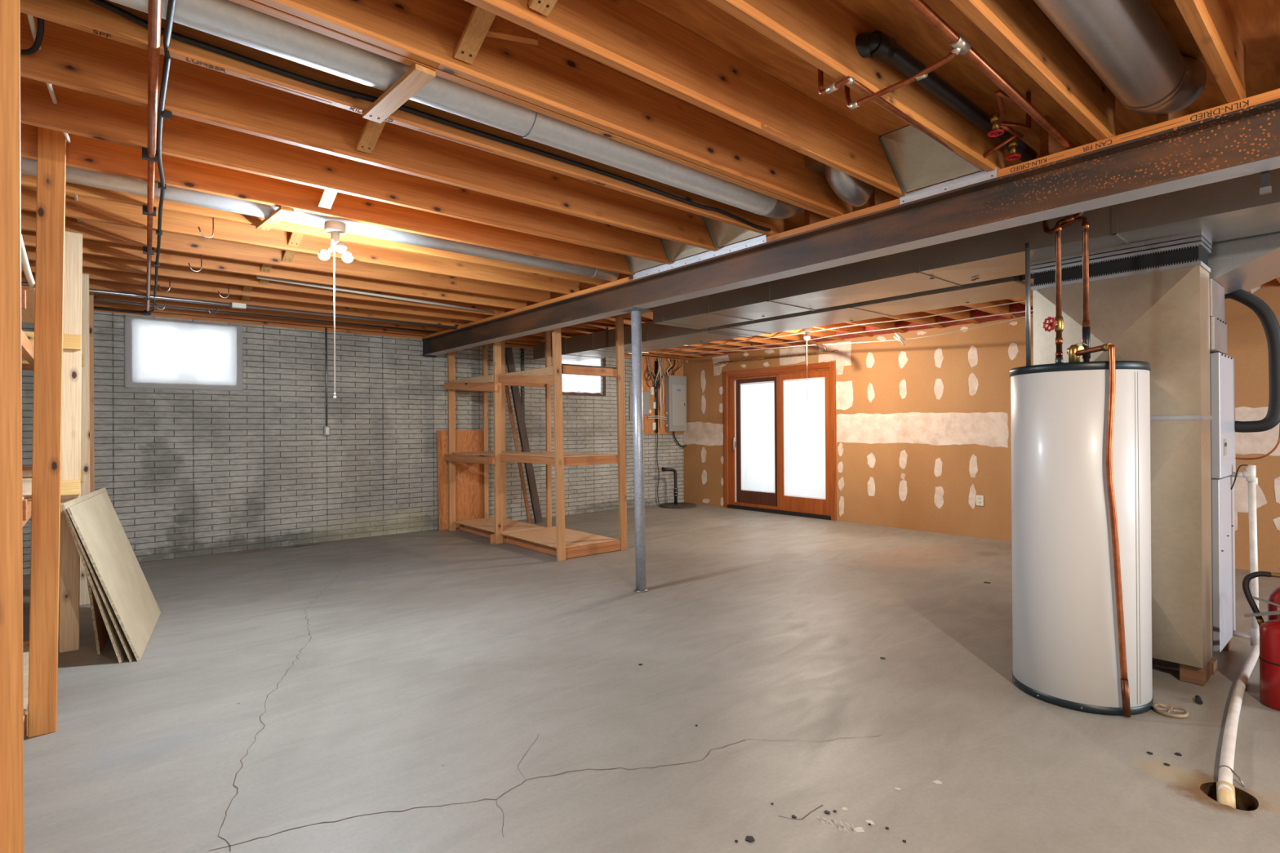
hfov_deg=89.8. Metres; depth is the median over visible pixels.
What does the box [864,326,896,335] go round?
insulation batt
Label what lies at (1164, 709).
floor fitting
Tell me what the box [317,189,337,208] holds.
strip
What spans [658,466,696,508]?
pump
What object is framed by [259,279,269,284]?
strip
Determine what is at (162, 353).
window
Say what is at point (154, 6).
pipe
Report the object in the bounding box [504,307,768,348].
joist
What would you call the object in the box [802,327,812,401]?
ceiling lamp
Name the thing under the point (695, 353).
insulation batt
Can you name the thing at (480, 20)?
strip
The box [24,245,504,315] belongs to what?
joist
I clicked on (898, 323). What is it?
insulation batt
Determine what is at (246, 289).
strip
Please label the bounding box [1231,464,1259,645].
drain pipe
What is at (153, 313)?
plate
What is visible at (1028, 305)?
vent pipe
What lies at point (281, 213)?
strip
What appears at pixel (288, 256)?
strip
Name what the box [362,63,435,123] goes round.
strip
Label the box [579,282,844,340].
joist
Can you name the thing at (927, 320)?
joist
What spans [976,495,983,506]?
wall outlet
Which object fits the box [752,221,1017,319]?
joist
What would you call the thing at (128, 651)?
sheet
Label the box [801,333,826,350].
wire
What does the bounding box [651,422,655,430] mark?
receptacle
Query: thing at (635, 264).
metal pan
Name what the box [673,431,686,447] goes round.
cable
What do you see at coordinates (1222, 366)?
furnace
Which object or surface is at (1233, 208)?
duct
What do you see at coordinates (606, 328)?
hanger
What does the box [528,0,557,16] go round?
strip
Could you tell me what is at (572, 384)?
window
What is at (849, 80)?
pipe
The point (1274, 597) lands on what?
hose
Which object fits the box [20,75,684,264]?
joist
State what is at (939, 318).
insulation batt
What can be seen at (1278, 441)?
refrigerant line
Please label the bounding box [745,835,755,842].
chip
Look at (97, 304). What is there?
joist
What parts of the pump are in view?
lid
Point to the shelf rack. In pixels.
(561, 542)
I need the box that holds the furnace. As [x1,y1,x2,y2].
[1208,278,1235,659]
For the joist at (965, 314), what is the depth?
7.07 m
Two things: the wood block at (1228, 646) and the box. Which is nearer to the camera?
the wood block at (1228, 646)
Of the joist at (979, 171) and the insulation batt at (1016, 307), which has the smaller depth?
the joist at (979, 171)
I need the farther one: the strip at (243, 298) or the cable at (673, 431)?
the cable at (673, 431)
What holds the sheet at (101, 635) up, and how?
on the floor
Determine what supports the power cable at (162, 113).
attached to the joist at (82, 153)
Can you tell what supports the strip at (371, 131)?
attached to the joist at (68, 57)
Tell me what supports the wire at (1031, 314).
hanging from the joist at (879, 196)
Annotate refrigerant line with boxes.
[1224,288,1279,432]
[1235,425,1279,459]
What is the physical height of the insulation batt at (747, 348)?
0.216 m
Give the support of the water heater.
on the floor
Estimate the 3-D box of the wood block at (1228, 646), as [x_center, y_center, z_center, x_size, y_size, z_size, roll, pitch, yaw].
[3.382,1.246,3.748,0.100,0.084,0.090,0,0,-40]
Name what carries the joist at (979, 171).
attached to the ceiling
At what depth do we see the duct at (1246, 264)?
3.34 m
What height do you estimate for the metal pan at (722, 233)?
0.238 m
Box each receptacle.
[325,427,328,434]
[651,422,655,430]
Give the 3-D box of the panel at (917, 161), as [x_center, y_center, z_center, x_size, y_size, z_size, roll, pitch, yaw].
[1.389,-1.307,3.066,0.256,0.243,0.389,0,0,-40]
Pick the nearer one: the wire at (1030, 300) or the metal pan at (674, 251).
the metal pan at (674, 251)
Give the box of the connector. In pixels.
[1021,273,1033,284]
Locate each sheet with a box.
[60,487,126,662]
[62,502,134,662]
[66,491,160,661]
[85,573,109,654]
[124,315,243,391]
[436,430,483,530]
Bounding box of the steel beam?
[422,97,1279,357]
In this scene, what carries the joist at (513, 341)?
attached to the ceiling
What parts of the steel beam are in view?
plate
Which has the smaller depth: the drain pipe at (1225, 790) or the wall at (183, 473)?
the drain pipe at (1225, 790)
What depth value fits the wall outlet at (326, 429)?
7.45 m
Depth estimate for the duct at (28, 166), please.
3.65 m
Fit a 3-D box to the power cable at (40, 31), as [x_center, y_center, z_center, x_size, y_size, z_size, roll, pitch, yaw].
[-1.975,-1.252,2.048,0.278,0.076,0.108,0,0,9]
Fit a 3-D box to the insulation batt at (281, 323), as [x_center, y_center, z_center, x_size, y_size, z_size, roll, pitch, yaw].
[-3.443,-1.245,7.681,1.500,0.191,0.128,0,0,-40]
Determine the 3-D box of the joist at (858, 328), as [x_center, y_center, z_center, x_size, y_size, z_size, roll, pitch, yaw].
[1.349,-1.296,7.029,4.494,0.234,0.038,0,0,-40]
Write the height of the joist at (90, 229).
0.234 m
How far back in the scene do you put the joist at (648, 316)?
8.37 m
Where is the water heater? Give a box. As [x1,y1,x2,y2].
[1009,360,1153,715]
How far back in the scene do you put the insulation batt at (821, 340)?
8.93 m
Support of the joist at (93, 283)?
attached to the ceiling
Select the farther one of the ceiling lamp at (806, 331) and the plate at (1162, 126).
the ceiling lamp at (806, 331)
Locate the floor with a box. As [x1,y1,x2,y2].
[22,502,1279,852]
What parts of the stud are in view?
post, rail, rail, rail, rail, rail, rail, rail, post, rail, rail, rail, post, rail, post, post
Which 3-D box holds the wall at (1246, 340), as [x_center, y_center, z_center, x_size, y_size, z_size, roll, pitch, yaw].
[4.623,0.037,6.777,0.160,2.500,11.750,0,0,-40]
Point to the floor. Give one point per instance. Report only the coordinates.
(433, 691)
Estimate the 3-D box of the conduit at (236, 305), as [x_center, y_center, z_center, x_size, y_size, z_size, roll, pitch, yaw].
[-4.532,-1.122,5.318,6.380,0.044,0.081,0,0,-40]
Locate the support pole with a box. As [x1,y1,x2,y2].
[620,306,651,592]
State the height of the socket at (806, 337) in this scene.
0.094 m
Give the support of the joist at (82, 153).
attached to the ceiling
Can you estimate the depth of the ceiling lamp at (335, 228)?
3.63 m
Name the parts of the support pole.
cap plate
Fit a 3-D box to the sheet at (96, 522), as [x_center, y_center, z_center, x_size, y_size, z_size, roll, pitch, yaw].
[-3.255,0.885,4.021,0.312,0.889,1.124,0,0,-32]
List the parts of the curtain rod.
rod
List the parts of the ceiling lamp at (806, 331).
pull cord, ceiling plate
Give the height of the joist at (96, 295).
0.234 m
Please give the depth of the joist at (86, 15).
2.34 m
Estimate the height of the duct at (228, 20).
0.229 m
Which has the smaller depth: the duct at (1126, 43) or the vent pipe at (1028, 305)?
the duct at (1126, 43)
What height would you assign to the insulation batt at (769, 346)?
0.216 m
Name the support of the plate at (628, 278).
on the steel beam
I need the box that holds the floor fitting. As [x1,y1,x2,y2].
[1151,702,1188,719]
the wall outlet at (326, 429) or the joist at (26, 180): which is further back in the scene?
the wall outlet at (326, 429)
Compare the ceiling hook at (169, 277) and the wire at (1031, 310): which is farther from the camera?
the wire at (1031, 310)
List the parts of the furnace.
rating plate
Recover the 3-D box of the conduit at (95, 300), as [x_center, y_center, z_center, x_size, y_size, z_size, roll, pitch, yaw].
[-4.966,-1.156,5.828,6.380,0.028,0.028,0,0,-41]
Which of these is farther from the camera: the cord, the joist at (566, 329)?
the cord
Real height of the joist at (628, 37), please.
0.234 m
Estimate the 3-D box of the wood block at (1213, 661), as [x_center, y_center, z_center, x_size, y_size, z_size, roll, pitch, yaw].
[2.985,1.260,3.397,0.100,0.059,0.090,0,0,-40]
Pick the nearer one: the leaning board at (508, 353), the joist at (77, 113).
the joist at (77, 113)
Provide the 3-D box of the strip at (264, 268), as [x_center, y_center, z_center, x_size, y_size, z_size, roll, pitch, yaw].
[-2.756,-1.269,4.786,0.064,0.166,0.376,0,0,-40]
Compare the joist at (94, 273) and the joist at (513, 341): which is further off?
the joist at (513, 341)
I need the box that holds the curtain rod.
[717,349,836,365]
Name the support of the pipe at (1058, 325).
attached to the water heater
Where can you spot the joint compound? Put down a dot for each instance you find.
(989, 428)
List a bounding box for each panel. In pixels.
[664,374,686,431]
[879,124,983,194]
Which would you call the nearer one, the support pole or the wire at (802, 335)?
the support pole
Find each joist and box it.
[20,0,784,235]
[20,12,729,251]
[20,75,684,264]
[20,122,645,275]
[21,173,611,284]
[21,185,579,294]
[21,209,550,302]
[21,230,526,309]
[21,260,484,321]
[21,271,466,326]
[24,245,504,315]
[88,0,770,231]
[93,293,448,331]
[93,301,432,336]
[253,0,853,216]
[436,331,688,359]
[448,328,702,357]
[464,0,915,197]
[466,320,724,355]
[484,314,746,351]
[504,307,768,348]
[526,301,791,346]
[550,292,817,342]
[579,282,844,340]
[596,272,872,337]
[628,263,904,333]
[684,250,943,328]
[707,0,1004,172]
[708,238,978,324]
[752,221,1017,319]
[804,208,1032,306]
[869,186,899,206]
[946,170,981,181]
[950,0,1115,140]
[1040,115,1081,157]
[1156,106,1279,283]
[1173,0,1245,102]
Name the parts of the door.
screen frame, sliding panel, fixed panel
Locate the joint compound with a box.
[683,284,1279,530]
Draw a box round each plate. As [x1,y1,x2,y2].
[93,306,683,361]
[422,275,637,339]
[764,198,901,243]
[995,88,1279,177]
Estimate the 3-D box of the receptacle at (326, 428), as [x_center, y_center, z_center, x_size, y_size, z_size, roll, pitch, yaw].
[-3.617,0.050,7.428,0.036,0.080,0.003,0,0,-40]
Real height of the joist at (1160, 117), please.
0.234 m
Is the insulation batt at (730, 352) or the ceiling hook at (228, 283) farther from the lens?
the insulation batt at (730, 352)
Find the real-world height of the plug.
0.026 m
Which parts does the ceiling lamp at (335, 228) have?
pull cord, ceiling plate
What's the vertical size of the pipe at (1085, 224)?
0.890 m
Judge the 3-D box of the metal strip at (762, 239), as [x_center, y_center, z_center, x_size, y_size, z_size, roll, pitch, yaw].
[0.366,-1.167,4.484,0.008,0.048,1.290,0,0,-40]
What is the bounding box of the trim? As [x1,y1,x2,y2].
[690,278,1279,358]
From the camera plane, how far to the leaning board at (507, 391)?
8.79 m
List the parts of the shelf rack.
post, rail, rail, rail, rail, rail, post, rail, post, post, rail, rail, rail, rail, rail, post, post, rail, rail, rail, post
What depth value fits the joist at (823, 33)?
2.17 m
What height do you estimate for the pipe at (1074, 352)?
1.682 m
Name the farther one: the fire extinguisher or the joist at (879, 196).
the joist at (879, 196)
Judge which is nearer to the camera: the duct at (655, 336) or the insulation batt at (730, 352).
the duct at (655, 336)
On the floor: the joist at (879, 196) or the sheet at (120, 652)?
the sheet at (120, 652)
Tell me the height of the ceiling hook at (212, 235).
0.126 m
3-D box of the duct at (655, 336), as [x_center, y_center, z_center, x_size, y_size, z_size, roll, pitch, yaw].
[0.725,-1.034,6.723,0.627,0.220,6.060,0,0,-40]
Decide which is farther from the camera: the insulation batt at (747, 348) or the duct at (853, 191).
the insulation batt at (747, 348)
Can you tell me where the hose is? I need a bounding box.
[1242,566,1279,631]
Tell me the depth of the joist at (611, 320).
8.71 m
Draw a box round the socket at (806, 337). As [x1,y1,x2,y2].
[804,332,809,340]
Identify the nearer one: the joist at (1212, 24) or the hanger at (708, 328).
the joist at (1212, 24)
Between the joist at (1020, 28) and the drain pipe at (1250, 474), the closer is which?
the joist at (1020, 28)
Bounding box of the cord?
[654,429,666,504]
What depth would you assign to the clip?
7.31 m
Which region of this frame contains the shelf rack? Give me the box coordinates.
[444,316,627,561]
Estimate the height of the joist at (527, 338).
0.234 m
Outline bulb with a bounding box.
[318,231,353,262]
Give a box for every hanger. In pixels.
[605,327,648,353]
[707,327,751,338]
[1259,170,1271,195]
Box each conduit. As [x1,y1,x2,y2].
[21,281,457,328]
[93,298,434,333]
[256,275,494,313]
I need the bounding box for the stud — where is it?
[0,0,94,852]
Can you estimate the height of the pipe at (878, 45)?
0.095 m
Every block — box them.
[486,14,539,44]
[1179,659,1210,686]
[1210,657,1217,675]
[1222,639,1231,651]
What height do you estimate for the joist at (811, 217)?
0.234 m
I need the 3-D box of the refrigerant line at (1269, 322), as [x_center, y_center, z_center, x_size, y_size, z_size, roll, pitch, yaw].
[3.510,-0.393,3.691,0.094,0.855,0.282,0,0,-32]
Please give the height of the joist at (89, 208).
0.234 m
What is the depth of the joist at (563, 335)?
9.77 m
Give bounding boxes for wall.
[22,311,684,575]
[683,285,1279,573]
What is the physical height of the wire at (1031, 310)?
0.022 m
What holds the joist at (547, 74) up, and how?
attached to the ceiling
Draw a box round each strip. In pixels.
[240,295,250,302]
[242,285,252,292]
[255,205,293,231]
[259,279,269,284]
[260,263,272,272]
[281,250,296,262]
[288,231,303,246]
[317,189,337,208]
[355,119,386,153]
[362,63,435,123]
[453,5,496,64]
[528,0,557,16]
[632,235,766,279]
[899,167,996,204]
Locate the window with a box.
[561,357,605,396]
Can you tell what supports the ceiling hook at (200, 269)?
attached to the joist at (90, 229)
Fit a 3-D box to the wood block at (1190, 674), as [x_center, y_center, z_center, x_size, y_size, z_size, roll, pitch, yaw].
[2.839,1.241,3.283,0.190,0.098,0.095,0,0,-40]
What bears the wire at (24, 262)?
hanging from the stud
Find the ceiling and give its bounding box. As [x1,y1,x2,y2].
[459,0,1279,238]
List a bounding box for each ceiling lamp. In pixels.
[318,220,353,398]
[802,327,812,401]
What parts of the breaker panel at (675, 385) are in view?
door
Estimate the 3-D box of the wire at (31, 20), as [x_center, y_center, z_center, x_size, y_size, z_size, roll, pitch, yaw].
[-2.481,-1.268,2.756,0.046,0.075,3.002,0,0,-39]
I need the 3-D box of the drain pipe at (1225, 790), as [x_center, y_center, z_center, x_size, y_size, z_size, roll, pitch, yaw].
[2.741,1.286,2.922,2.014,0.120,0.083,0,0,-45]
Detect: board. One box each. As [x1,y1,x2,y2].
[505,346,542,523]
[505,385,531,523]
[641,357,683,434]
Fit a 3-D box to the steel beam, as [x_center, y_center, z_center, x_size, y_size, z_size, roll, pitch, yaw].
[0.968,-1.035,3.892,0.170,0.226,11.470,0,0,-40]
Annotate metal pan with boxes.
[624,254,663,273]
[659,237,709,262]
[702,216,764,248]
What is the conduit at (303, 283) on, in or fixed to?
attached to the joist at (89, 260)
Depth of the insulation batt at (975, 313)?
7.25 m
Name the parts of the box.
plate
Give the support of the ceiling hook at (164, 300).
attached to the joist at (93, 283)
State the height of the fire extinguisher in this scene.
0.491 m
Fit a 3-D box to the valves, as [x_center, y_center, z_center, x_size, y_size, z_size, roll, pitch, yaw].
[1.534,-1.310,2.660,0.177,0.211,0.594,0,0,24]
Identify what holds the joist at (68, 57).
attached to the ceiling
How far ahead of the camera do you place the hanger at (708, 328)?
6.43 m
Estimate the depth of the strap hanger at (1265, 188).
2.40 m
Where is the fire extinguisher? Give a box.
[1244,596,1279,711]
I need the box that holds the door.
[723,361,836,520]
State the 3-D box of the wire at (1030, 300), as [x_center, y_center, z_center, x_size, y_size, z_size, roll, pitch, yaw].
[2.356,-1.172,7.650,0.071,0.022,6.601,0,0,-40]
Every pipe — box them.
[142,0,162,315]
[817,68,983,171]
[844,0,1075,149]
[855,30,1036,162]
[1025,242,1031,365]
[1042,211,1084,363]
[1042,216,1090,361]
[1066,342,1131,717]
[1216,644,1259,808]
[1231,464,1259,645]
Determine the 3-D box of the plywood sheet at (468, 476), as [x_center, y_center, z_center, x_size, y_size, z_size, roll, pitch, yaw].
[-2.334,0.692,8.466,0.705,1.285,0.028,0,0,-40]
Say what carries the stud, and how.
on the floor
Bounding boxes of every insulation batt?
[280,323,413,335]
[694,351,717,356]
[715,349,737,353]
[736,346,759,351]
[759,342,783,348]
[782,339,809,345]
[808,335,836,342]
[835,331,864,338]
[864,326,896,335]
[894,319,935,331]
[935,315,970,326]
[970,307,1008,322]
[1008,300,1032,317]
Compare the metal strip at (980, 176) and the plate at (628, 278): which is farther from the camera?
the plate at (628, 278)
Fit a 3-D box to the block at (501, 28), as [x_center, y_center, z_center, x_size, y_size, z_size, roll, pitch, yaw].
[-0.416,-1.302,2.104,0.174,0.080,0.030,0,0,-6]
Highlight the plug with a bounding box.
[1194,695,1203,704]
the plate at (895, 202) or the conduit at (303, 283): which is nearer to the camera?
the plate at (895, 202)
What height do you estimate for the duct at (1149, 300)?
2.148 m
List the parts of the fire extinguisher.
lever, lever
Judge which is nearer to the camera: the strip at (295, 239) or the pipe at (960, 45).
the pipe at (960, 45)
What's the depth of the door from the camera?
9.61 m
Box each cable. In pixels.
[20,17,44,54]
[93,0,176,313]
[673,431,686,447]
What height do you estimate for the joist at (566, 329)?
0.234 m
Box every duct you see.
[21,157,619,281]
[108,0,804,218]
[533,275,1032,362]
[653,168,1279,329]
[804,155,873,206]
[1030,230,1212,668]
[1033,0,1206,115]
[1208,231,1279,294]
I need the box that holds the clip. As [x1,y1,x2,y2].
[893,333,905,345]
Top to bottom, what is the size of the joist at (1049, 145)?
0.234 m
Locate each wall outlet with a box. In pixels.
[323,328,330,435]
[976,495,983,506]
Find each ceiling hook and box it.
[154,299,165,310]
[158,276,170,292]
[187,254,202,271]
[198,217,213,238]
[217,283,229,297]
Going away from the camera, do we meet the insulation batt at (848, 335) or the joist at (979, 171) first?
the joist at (979, 171)
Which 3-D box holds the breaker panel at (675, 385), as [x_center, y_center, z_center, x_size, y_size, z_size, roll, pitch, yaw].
[0.611,-0.393,10.975,0.430,0.950,0.128,0,0,-40]
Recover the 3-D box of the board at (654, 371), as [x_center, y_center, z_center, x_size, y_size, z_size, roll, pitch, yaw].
[0.410,-0.514,10.825,0.960,1.274,0.131,0,0,-40]
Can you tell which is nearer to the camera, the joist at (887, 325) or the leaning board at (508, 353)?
the joist at (887, 325)
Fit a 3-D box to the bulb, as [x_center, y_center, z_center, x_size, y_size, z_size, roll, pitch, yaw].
[-1.734,-1.022,3.664,0.165,0.167,0.150,0,0,-40]
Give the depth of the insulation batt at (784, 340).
9.28 m
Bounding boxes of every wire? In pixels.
[21,234,35,290]
[26,13,80,222]
[654,299,1032,354]
[678,314,1032,351]
[681,310,1032,355]
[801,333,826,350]
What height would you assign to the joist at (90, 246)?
0.234 m
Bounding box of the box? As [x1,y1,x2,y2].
[628,381,632,420]

